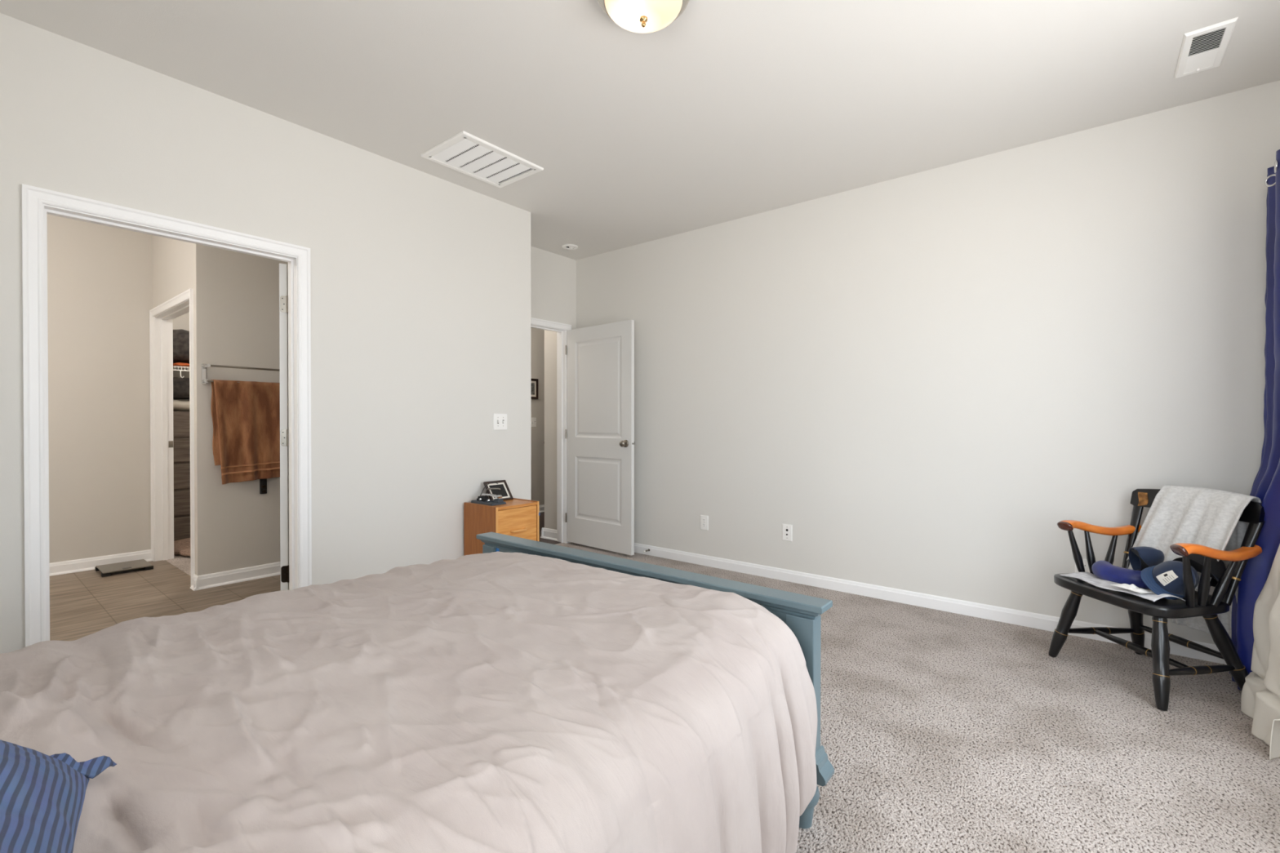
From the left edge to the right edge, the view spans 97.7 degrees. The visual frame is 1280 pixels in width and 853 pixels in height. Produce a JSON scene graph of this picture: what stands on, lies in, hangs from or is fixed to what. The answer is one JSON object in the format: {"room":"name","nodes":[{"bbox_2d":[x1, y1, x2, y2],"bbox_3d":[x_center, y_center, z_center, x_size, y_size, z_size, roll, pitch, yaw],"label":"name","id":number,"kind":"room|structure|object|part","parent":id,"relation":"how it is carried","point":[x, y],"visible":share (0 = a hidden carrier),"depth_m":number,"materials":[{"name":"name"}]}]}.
{"room":"bedroom","nodes":[
{"label":"bedroom","id":0,"kind":"room"},
{"bbox_2d":[46,213,152,563],"bbox_3d":[-5.162,-0.239,3.441,0.120,2.740,3.295,0,1,39],"label":"wall","id":1,"kind":"structure","parent":0,"point":[100,283],"depth_m":4.43,"materials":[{"name":"white paint"}]},
{"bbox_2d":[49,549,151,576],"bbox_3d":[-5.110,1.085,3.399,0.028,0.093,3.280,0,1,39],"label":"baseboard","id":2,"kind":"structure","parent":1,"relation":"attached to","point":[90,563],"depth_m":4.40,"materials":[{"name":"white paint"}]},
{"bbox_2d":[173,311,189,400],"bbox_3d":[-3.690,-0.253,5.414,2.660,2.740,1.385,0,1,39],"label":"wall","id":3,"kind":"structure","parent":0,"point":[182,322],"depth_m":5.93,"materials":[{"name":"white paint"}]},
{"bbox_2d":[173,365,189,377],"bbox_3d":[-4.311,-0.524,5.848,0.485,0.116,1.265,0,1,39],"label":"wire shelf","id":4,"kind":"object","parent":3,"relation":"attached to","point":[180,369],"visible":0.09,"depth_m":5.39,"materials":[{"name":"white plastic"}]},
{"bbox_2d":[173,362,189,368],"bbox_3d":[-4.540,-0.605,5.545,0.374,0.043,0.241,0,1,39],"label":"folded clothes","id":5,"kind":"object","parent":4,"relation":"on","point":[177,364],"visible":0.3,"depth_m":5.42,"materials":[{"name":"orange fabric"}]},
{"bbox_2d":[173,328,189,364],"bbox_3d":[-4.531,-0.799,5.659,0.451,0.327,0.655,0,1,39],"label":"folded clothes","id":6,"kind":"object","parent":5,"relation":"on","point":[180,337],"visible":0.13,"depth_m":5.43,"materials":[{"name":"fabric"}]},
{"bbox_2d":[151,235,218,591],"bbox_3d":[-4.114,-0.248,4.771,2.806,2.740,0.148,0,1,39],"label":"wall","id":7,"kind":"structure","parent":0,"point":[178,266],"depth_m":3.93,"materials":[{"name":"white paint"}]},
{"bbox_2d":[149,288,195,586],"bbox_3d":[-3.570,0.080,4.342,1.227,2.091,0.139,0,1,39],"label":"door frame","id":8,"kind":"structure","parent":7,"relation":"in","point":[162,317],"depth_m":4.67,"materials":[{"name":"white paint"}]},
{"bbox_3d":[-3.967,0.150,4.729,0.003,0.055,0.030,0,1,39],"label":"strike plate","id":9,"kind":"part","parent":8,"relation":"part of","materials":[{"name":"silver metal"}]},
{"bbox_2d":[192,248,288,591],"bbox_3d":[-2.626,-0.245,4.497,0.148,2.740,1.581,0,1,39],"label":"wall","id":10,"kind":"structure","parent":0,"point":[248,285],"depth_m":4.10,"materials":[{"name":"white paint"}]},
{"bbox_2d":[201,364,279,384],"bbox_3d":[-2.810,-0.367,4.102,0.114,0.140,0.631,0,1,39],"label":"towel bar","id":11,"kind":"object","parent":10,"relation":"attached to","point":[204,380],"visible":0.52,"depth_m":3.90,"materials":[{"name":"silver metal"}]},
{"bbox_2d":[210,379,279,484],"bbox_3d":[-2.814,0.037,4.077,0.101,0.734,0.502,0,1,39],"label":"bath towel","id":12,"kind":"object","parent":11,"relation":"hanging from","point":[246,415],"visible":0.87,"depth_m":4.03,"materials":[{"name":"fabric"}]},
{"bbox_2d":[259,479,266,493],"bbox_3d":[-2.811,0.445,4.176,0.030,0.115,0.044,0,1,39],"label":"wall hook","id":13,"kind":"object","parent":10,"relation":"attached to","point":[263,482],"visible":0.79,"depth_m":4.17,"materials":[{"name":"black metal"}]},
{"bbox_2d":[0,13,531,653],"bbox_3d":[-2.179,-0.234,3.030,0.623,2.740,3.554,0,1,39],"label":"wall","id":14,"kind":"structure","parent":0,"point":[420,281],"depth_m":3.14,"materials":[{"name":"white paint"}]},
{"bbox_2d":[21,183,311,647],"bbox_3d":[-2.102,0.089,3.010,0.658,2.095,1.677,0,0,6],"label":"door frame","id":15,"kind":"structure","parent":14,"relation":"in","point":[295,282],"depth_m":2.46,"materials":[{"name":"white paint"}]},
{"bbox_2d":[493,413,506,430],"bbox_3d":[-0.994,-0.034,3.996,0.016,0.117,0.118,0,1,39],"label":"light switch","id":16,"kind":"object","parent":14,"relation":"attached to","point":[500,420],"visible":1,"depth_m":3.99,"materials":[{"name":"white plastic"}]},
{"bbox_2d":[530,327,544,505],"bbox_3d":[-0.981,-0.268,7.698,0.120,2.740,5.230,0,1,39],"label":"wall","id":17,"kind":"structure","parent":0,"point":[537,335],"depth_m":7.20,"materials":[{"name":"white paint"}]},
{"bbox_2d":[530,417,536,426],"bbox_3d":[-1.354,-0.054,7.127,0.016,0.117,0.090,0,1,39],"label":"light switch","id":18,"kind":"object","parent":17,"relation":"attached to","point":[533,420],"visible":0.98,"depth_m":7.13,"materials":[{"name":"white plastic"}]},
{"bbox_2d":[530,378,537,399],"bbox_3d":[-1.404,-0.479,7.057,0.020,0.259,0.302,0,1,39],"label":"picture frame","id":19,"kind":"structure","parent":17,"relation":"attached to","point":[534,382],"depth_m":7.13,"materials":[{"name":"brown wood"}]},
{"bbox_2d":[539,504,544,512],"bbox_3d":[-0.915,1.058,7.673,0.028,0.090,5.200,0,1,39],"label":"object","id":20,"kind":"structure","parent":17,"relation":"attached to","point":[541,507],"depth_m":7.23,"materials":[{"name":"white paint"}]},
{"bbox_2d":[544,329,556,529],"bbox_3d":[0.456,-0.263,7.187,0.240,2.740,4.225,0,1,39],"label":"wall","id":21,"kind":"structure","parent":0,"point":[550,337],"depth_m":5.56,"materials":[{"name":"white paint"}]},
{"bbox_2d":[540,527,556,541],"bbox_3d":[-0.889,1.069,5.548,0.268,0.100,0.030,0,1,39],"label":"baseboard","id":22,"kind":"structure","parent":21,"relation":"attached to","point":[549,534],"depth_m":5.55,"materials":[{"name":"white paint"}]},
{"bbox_2d":[530,245,576,329],"bbox_3d":[-1.051,-0.248,5.026,0.120,2.740,1.210,0,1,39],"label":"wall","id":23,"kind":"structure","parent":0,"point":[553,276],"depth_m":5.21,"materials":[{"name":"white paint"}]},
{"bbox_2d":[530,317,635,555],"bbox_3d":[-0.684,0.076,4.792,0.987,2.097,0.962,0,1,39],"label":"door","id":24,"kind":"structure","parent":23,"relation":"in","point":[595,364],"depth_m":5.07,"materials":[{"name":"white paint"}]},
{"bbox_3d":[-0.968,0.074,5.021,0.019,2.097,0.962,0,1,39],"label":"casing","id":25,"kind":"part","parent":24,"relation":"part of","materials":[{"name":"white paint"}]},
{"bbox_3d":[-0.141,0.147,4.796,0.066,0.066,0.066,0,1,39],"label":"knob","id":26,"kind":"part","parent":24,"relation":"part of","materials":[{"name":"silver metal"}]},
{"bbox_2d":[0,0,1279,260],"bbox_3d":[-0.838,-1.663,4.385,8.580,0.100,10.600,0,1,39],"label":"ceiling","id":27,"kind":"structure","parent":0,"point":[728,110],"depth_m":2.58,"materials":[{"name":"white paint"}]},
{"bbox_2d":[420,130,543,187],"bbox_3d":[-0.946,-1.598,3.386,0.431,0.014,0.572,0,1,39],"label":"ceiling vent","id":28,"kind":"object","parent":27,"relation":"in","point":[464,153],"visible":1,"depth_m":3.35,"materials":[{"name":"white plastic"}]},
{"bbox_2d":[561,244,577,249],"bbox_3d":[-0.629,-1.610,5.025,0.144,0.014,0.144,0,1,39],"label":"sprinkler","id":29,"kind":"object","parent":27,"relation":"attached to","point":[568,246],"visible":1,"depth_m":5.01,"materials":[{"name":"white plastic"}]},
{"bbox_2d":[597,0,688,33],"bbox_3d":[0.013,-1.523,2.033,0.344,0.142,0.344,0,1,39],"label":"ceiling lamp","id":30,"kind":"object","parent":27,"relation":"attached to","point":[641,16],"visible":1,"depth_m":2.03,"materials":[{"name":"white glass"}]},
{"bbox_2d":[1173,17,1238,78],"bbox_3d":[2.381,-1.585,2.363,0.150,0.020,0.365,0,1,39],"label":"ceiling vent","id":31,"kind":"object","parent":27,"relation":"in","point":[1205,48],"visible":1,"depth_m":2.35,"materials":[{"name":"white plastic"}]},
{"bbox_3d":[2.434,-1.584,2.429,0.094,0.003,0.157,0,1,39],"label":"damper plate","id":32,"kind":"part","parent":31,"relation":"part of","materials":[{"name":"white plastic"}]},
{"bbox_2d":[49,511,1279,852],"bbox_3d":[-0.770,1.152,4.413,8.480,0.050,10.300,0,1,39],"label":"floor","id":33,"kind":"structure","parent":0,"point":[941,731],"depth_m":2.08,"materials":[{"name":"carpet"}]},
{"bbox_2d":[94,559,153,577],"bbox_3d":[-4.045,1.107,4.387,0.320,0.036,0.295,0,1,39],"label":"bathroom scale","id":34,"kind":"object","parent":33,"relation":"on","point":[106,570],"visible":1,"depth_m":4.37,"materials":[{"name":"brown"}]},
{"bbox_2d":[173,411,190,541],"bbox_3d":[-4.426,0.481,5.870,0.550,1.265,1.125,0,1,39],"label":"dresser","id":35,"kind":"object","parent":33,"relation":"on","point":[181,420],"visible":0.02,"depth_m":5.42,"materials":[{"name":"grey wood"}]},
{"bbox_2d":[173,400,189,411],"bbox_3d":[-4.572,-0.207,5.601,0.461,0.111,0.510,0,1,39],"label":"folded clothes","id":36,"kind":"object","parent":35,"relation":"on","point":[178,406],"visible":0.21,"depth_m":5.43,"materials":[{"name":"beige fabric"}]},
{"bbox_2d":[173,377,189,399],"bbox_3d":[-4.557,-0.385,5.652,0.451,0.216,0.607,0,1,39],"label":"folded clothes","id":37,"kind":"object","parent":36,"relation":"on","point":[180,385],"visible":0.16,"depth_m":5.44,"materials":[{"name":"fabric"}]},
{"bbox_3d":[-4.391,-0.019,5.482,0.015,0.230,0.550,0,1,39],"label":"drawer","id":38,"kind":"part","parent":35,"relation":"part of","materials":[{"name":"brown wood"}]},
{"bbox_3d":[-4.391,0.229,5.484,0.015,0.225,0.550,0,1,39],"label":"drawer","id":39,"kind":"part","parent":35,"relation":"part of","materials":[{"name":"brown wood"}]},
{"bbox_3d":[-4.391,0.481,5.486,0.015,0.240,0.550,0,1,39],"label":"drawer","id":40,"kind":"part","parent":35,"relation":"part of","materials":[{"name":"brown wood"}]},
{"bbox_3d":[-4.391,0.741,5.488,0.015,0.240,0.550,0,1,39],"label":"drawer","id":41,"kind":"part","parent":35,"relation":"part of","materials":[{"name":"brown wood"}]},
{"bbox_3d":[-4.392,0.984,5.490,0.015,0.205,0.550,0,1,39],"label":"drawer","id":42,"kind":"part","parent":35,"relation":"part of","materials":[{"name":"brown wood"}]},
{"bbox_2d":[173,537,190,556],"bbox_3d":[-3.974,1.086,5.127,0.819,0.068,0.517,0,1,39],"label":"rug","id":43,"kind":"object","parent":33,"relation":"on","point":[182,547],"visible":0.17,"depth_m":4.93,"materials":[{"name":"beige carpet"}]},
{"bbox_2d":[463,497,539,555],"bbox_3d":[-0.923,0.821,3.779,0.378,0.622,0.359,0,1,39],"label":"nightstand","id":44,"kind":"object","parent":33,"relation":"on","point":[519,517],"visible":0.49,"depth_m":3.69,"materials":[{"name":"brown wood"}]},
{"bbox_2d":[471,488,506,506],"bbox_3d":[-1.012,0.463,3.737,0.243,0.101,0.114,0,1,39],"label":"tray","id":45,"kind":"object","parent":44,"relation":"on","point":[482,500],"visible":1,"depth_m":3.71,"materials":[{"name":"metal"}]},
{"bbox_3d":[-0.988,0.462,3.725,0.177,0.025,0.022,0,1,35],"label":"stapler arm","id":46,"kind":"part","parent":45,"relation":"part of","materials":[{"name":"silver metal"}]},
{"bbox_3d":[-0.993,0.451,3.780,0.142,0.078,0.017,0,1,32],"label":"lever","id":47,"kind":"part","parent":45,"relation":"part of","materials":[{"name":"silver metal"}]},
{"bbox_2d":[471,498,506,506],"bbox_3d":[-1.014,0.502,3.738,0.240,0.024,0.114,0,1,39],"label":"tray","id":48,"kind":"object","parent":44,"relation":"on","point":[481,501],"depth_m":3.68,"materials":[{"name":"grey stone"}]},
{"bbox_2d":[483,480,513,500],"bbox_3d":[-0.984,0.448,3.890,0.104,0.136,0.178,0,1,39],"label":"photo frame","id":49,"kind":"object","parent":44,"relation":"on","point":[505,492],"visible":0.77,"depth_m":3.90,"materials":[{"name":"black wood"}]},
{"bbox_2d":[488,484,507,497],"bbox_3d":[-0.985,0.449,3.891,0.002,0.102,0.122,-43,-25,31],"label":"picture","id":50,"kind":"object","parent":49,"relation":"attached to","point":[503,492],"depth_m":3.90},
{"bbox_3d":[-0.936,0.523,3.785,0.347,0.018,0.324,0,1,39],"label":"panel","id":51,"kind":"part","parent":44,"relation":"part of","materials":[{"name":"brown wood"}]},
{"bbox_3d":[-0.808,0.672,3.684,0.016,0.272,0.318,0,1,39],"label":"drawer","id":52,"kind":"part","parent":44,"relation":"part of","materials":[{"name":"brown wood"}]},
{"bbox_3d":[-0.790,0.682,3.669,0.036,0.017,0.127,0,1,39],"label":"drawer handle","id":53,"kind":"part","parent":44,"relation":"part of","materials":[{"name":"orange wood"}]},
{"bbox_2d":[547,541,560,544],"bbox_3d":[-1.043,1.121,5.088,0.070,0.006,0.840,0,1,39],"label":"trim","id":54,"kind":"structure","parent":33,"relation":"on","point":[555,542],"depth_m":5.35,"materials":[{"name":"brown wood"}]},
{"bbox_2d":[475,532,834,828],"bbox_3d":[-0.762,0.581,1.248,1.640,1.140,2.223,0,1,39],"label":"bed","id":55,"kind":"object","parent":33,"relation":"on","point":[801,613],"visible":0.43,"depth_m":1.69,"materials":[{"name":"blue paint"}]},
{"bbox_2d":[0,551,817,852],"bbox_3d":[-0.728,0.756,1.292,1.687,0.590,1.895,0,1,39],"label":"blanket","id":56,"kind":"object","parent":55,"relation":"on","point":[494,702],"visible":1,"depth_m":1.10,"materials":[{"name":"fabric"}]},
{"bbox_2d":[0,739,116,852],"bbox_3d":[-0.730,0.387,0.485,0.384,0.289,0.648,0,1,-41],"label":"pillow","id":57,"kind":"object","parent":56,"relation":"on","point":[42,796],"visible":1,"depth_m":0.63,"materials":[{"name":"blue fabric"}]},
{"bbox_3d":[-0.664,0.756,2.535,0.085,0.440,0.056,0,1,39],"label":"post","id":58,"kind":"part","parent":55,"relation":"part of","materials":[{"name":"blue paint"}]},
{"bbox_3d":[-0.095,0.739,2.079,1.460,0.412,0.032,0,1,39],"label":"footboard","id":59,"kind":"part","parent":55,"relation":"part of","materials":[{"name":"blue paint"}]},
{"bbox_3d":[0.472,0.764,1.621,0.085,0.440,0.056,0,1,39],"label":"post","id":60,"kind":"part","parent":55,"relation":"part of","materials":[{"name":"blue paint"}]},
{"bbox_3d":[0.487,0.962,1.611,0.122,0.075,0.070,0,1,39],"label":"post moulding","id":61,"kind":"part","parent":55,"relation":"part of","materials":[{"name":"blue paint"}]},
{"bbox_2d":[1048,488,1265,711],"bbox_3d":[2.315,0.726,2.544,0.562,0.848,0.602,0,0,-7],"label":"armchair","id":62,"kind":"object","parent":33,"relation":"on","point":[1200,602],"visible":0.83,"depth_m":2.35,"materials":[{"name":"black paint"}]},
{"bbox_3d":[2.093,0.954,2.745,0.139,0.385,0.058,0,1,41],"label":"leg","id":63,"kind":"part","parent":62,"relation":"part of","materials":[{"name":"black paint"}]},
{"bbox_3d":[2.307,0.508,2.803,0.400,0.079,0.070,0,0,-4],"label":"armrest","id":64,"kind":"part","parent":62,"relation":"part of","materials":[{"name":"brown wood"}]},
{"bbox_2d":[1091,546,1164,589],"bbox_3d":[2.288,0.642,2.608,0.234,0.181,0.289,0,0,-21],"label":"pillow","id":65,"kind":"object","parent":62,"relation":"on","point":[1103,570],"depth_m":2.55,"materials":[{"name":"blue fabric"}]},
{"bbox_3d":[2.328,0.628,2.567,0.123,0.152,0.147,0,1,36],"label":"baseball cap","id":66,"kind":"part","parent":65,"relation":"part of","materials":[{"name":"blue fabric"}]},
{"bbox_2d":[1059,560,1199,601],"bbox_3d":[2.224,0.650,2.518,0.287,0.163,0.483,0,0,-7],"label":"shirt","id":67,"kind":"object","parent":62,"relation":"on","point":[1090,578],"depth_m":2.37,"materials":[{"name":"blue fabric"}]},
{"bbox_2d":[1110,583,1152,593],"bbox_3d":[2.136,0.695,2.431,0.061,0.021,0.130,0,0,-11],"label":"crumpled paper","id":68,"kind":"object","parent":67,"relation":"on","point":[1132,587],"visible":1,"depth_m":2.42,"materials":[{"name":"white paper"}]},
{"bbox_3d":[2.257,0.650,2.394,0.204,0.161,0.150,0,0,23],"label":"baseball cap","id":69,"kind":"part","parent":67,"relation":"part of","materials":[{"name":"blue fabric"}]},
{"bbox_3d":[2.450,0.954,2.761,0.187,0.389,0.058,0,1,-38],"label":"leg","id":70,"kind":"part","parent":62,"relation":"part of","materials":[{"name":"black paint"}]},
{"bbox_3d":[2.261,0.756,2.539,0.448,0.044,0.542,0,0,-7],"label":"seat","id":71,"kind":"part","parent":62,"relation":"part of","materials":[{"name":"black paint"}]},
{"bbox_3d":[2.145,0.957,2.303,0.058,0.385,0.139,0,1,35],"label":"leg","id":72,"kind":"part","parent":62,"relation":"part of","materials":[{"name":"black paint"}]},
{"bbox_2d":[1126,484,1261,637],"bbox_3d":[2.445,0.625,2.536,0.403,0.687,0.496,0,0,-7],"label":"throw blanket","id":73,"kind":"object","parent":62,"relation":"on","point":[1206,517],"depth_m":2.52,"materials":[{"name":"white fabric"}]},
{"bbox_3d":[2.394,0.615,2.406,0.221,0.156,0.167,0,1,-34],"label":"baseball cap","id":74,"kind":"part","parent":73,"relation":"part of","materials":[{"name":"fabric"}]},
{"bbox_3d":[2.440,0.600,2.420,0.165,0.116,0.155,34,-5,-28],"label":"crown","id":75,"kind":"part","parent":73,"relation":"part of","materials":[{"name":"black fabric"}]},
{"bbox_3d":[2.553,0.352,2.571,0.078,0.100,0.536,0,0,-7],"label":"crest rail","id":76,"kind":"part","parent":62,"relation":"part of","materials":[{"name":"black paint"}]},
{"bbox_3d":[2.367,0.512,2.290,0.400,0.079,0.070,0,0,-10],"label":"armrest","id":77,"kind":"part","parent":62,"relation":"part of","materials":[{"name":"brown wood"}]},
{"bbox_3d":[2.495,0.957,2.372,0.185,0.389,0.058,0,0,26],"label":"leg","id":78,"kind":"part","parent":62,"relation":"part of","materials":[{"name":"black paint"}]},
{"bbox_2d":[1240,544,1279,759],"bbox_3d":[2.416,0.145,2.042,0.257,2.001,0.522,0,1,39],"label":"curtain liner","id":79,"kind":"object","parent":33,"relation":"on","point":[1260,692],"visible":1,"depth_m":2.14,"materials":[{"name":"beige fabric"}]},
{"bbox_2d":[576,80,1279,644],"bbox_3d":[1.232,-0.238,4.043,4.910,2.740,0.120,0,1,39],"label":"wall","id":80,"kind":"structure","parent":0,"point":[923,375],"depth_m":3.37,"materials":[{"name":"white paint"}]},
{"bbox_2d":[700,515,708,530],"bbox_3d":[0.521,0.780,4.540,0.074,0.117,0.008,0,1,39],"label":"outlet","id":81,"kind":"object","parent":80,"relation":"attached to","point":[704,519],"visible":1,"depth_m":4.54,"materials":[{"name":"white plastic"}]},
{"bbox_2d":[782,524,792,541],"bbox_3d":[1.076,0.776,4.092,0.076,0.120,0.010,0,1,39],"label":"outlet","id":82,"kind":"object","parent":80,"relation":"attached to","point":[787,530],"visible":1,"depth_m":4.09,"materials":[{"name":"white plastic"}]},
{"bbox_2d":[634,542,1226,664],"bbox_3d":[1.189,1.091,4.001,4.670,0.083,0.014,0,1,39],"label":"baseboard","id":83,"kind":"structure","parent":80,"relation":"attached to","point":[1035,620],"depth_m":3.56,"materials":[{"name":"white paint"}]},
{"bbox_2d":[1075,558,1089,572],"bbox_3d":[2.401,0.775,3.027,0.074,0.117,0.008,0,1,39],"label":"outlet","id":84,"kind":"object","parent":80,"relation":"attached to","point":[1085,561],"visible":0.16,"depth_m":3.02,"materials":[{"name":"white plastic"}]},
{"bbox_3d":[1.643,-0.213,0.733,0.120,2.740,4.764,0,1,39],"label":"wall","id":85,"kind":"structure","parent":0,"visible":0},
{"bbox_3d":[2.053,-1.073,1.431,0.124,0.070,2.815,0,1,39],"label":"curtain rod","id":86,"kind":"object","parent":85,"relation":"attached to","visible":0},
{"bbox_2d":[1229,149,1279,690],"bbox_3d":[2.623,-0.007,2.301,0.214,2.265,0.666,0,1,39],"label":"curtain","id":87,"kind":"object","parent":86,"relation":"hanging from","point":[1266,484],"visible":0.72,"depth_m":2.37,"materials":[{"name":"blue fabric"}]}
]}

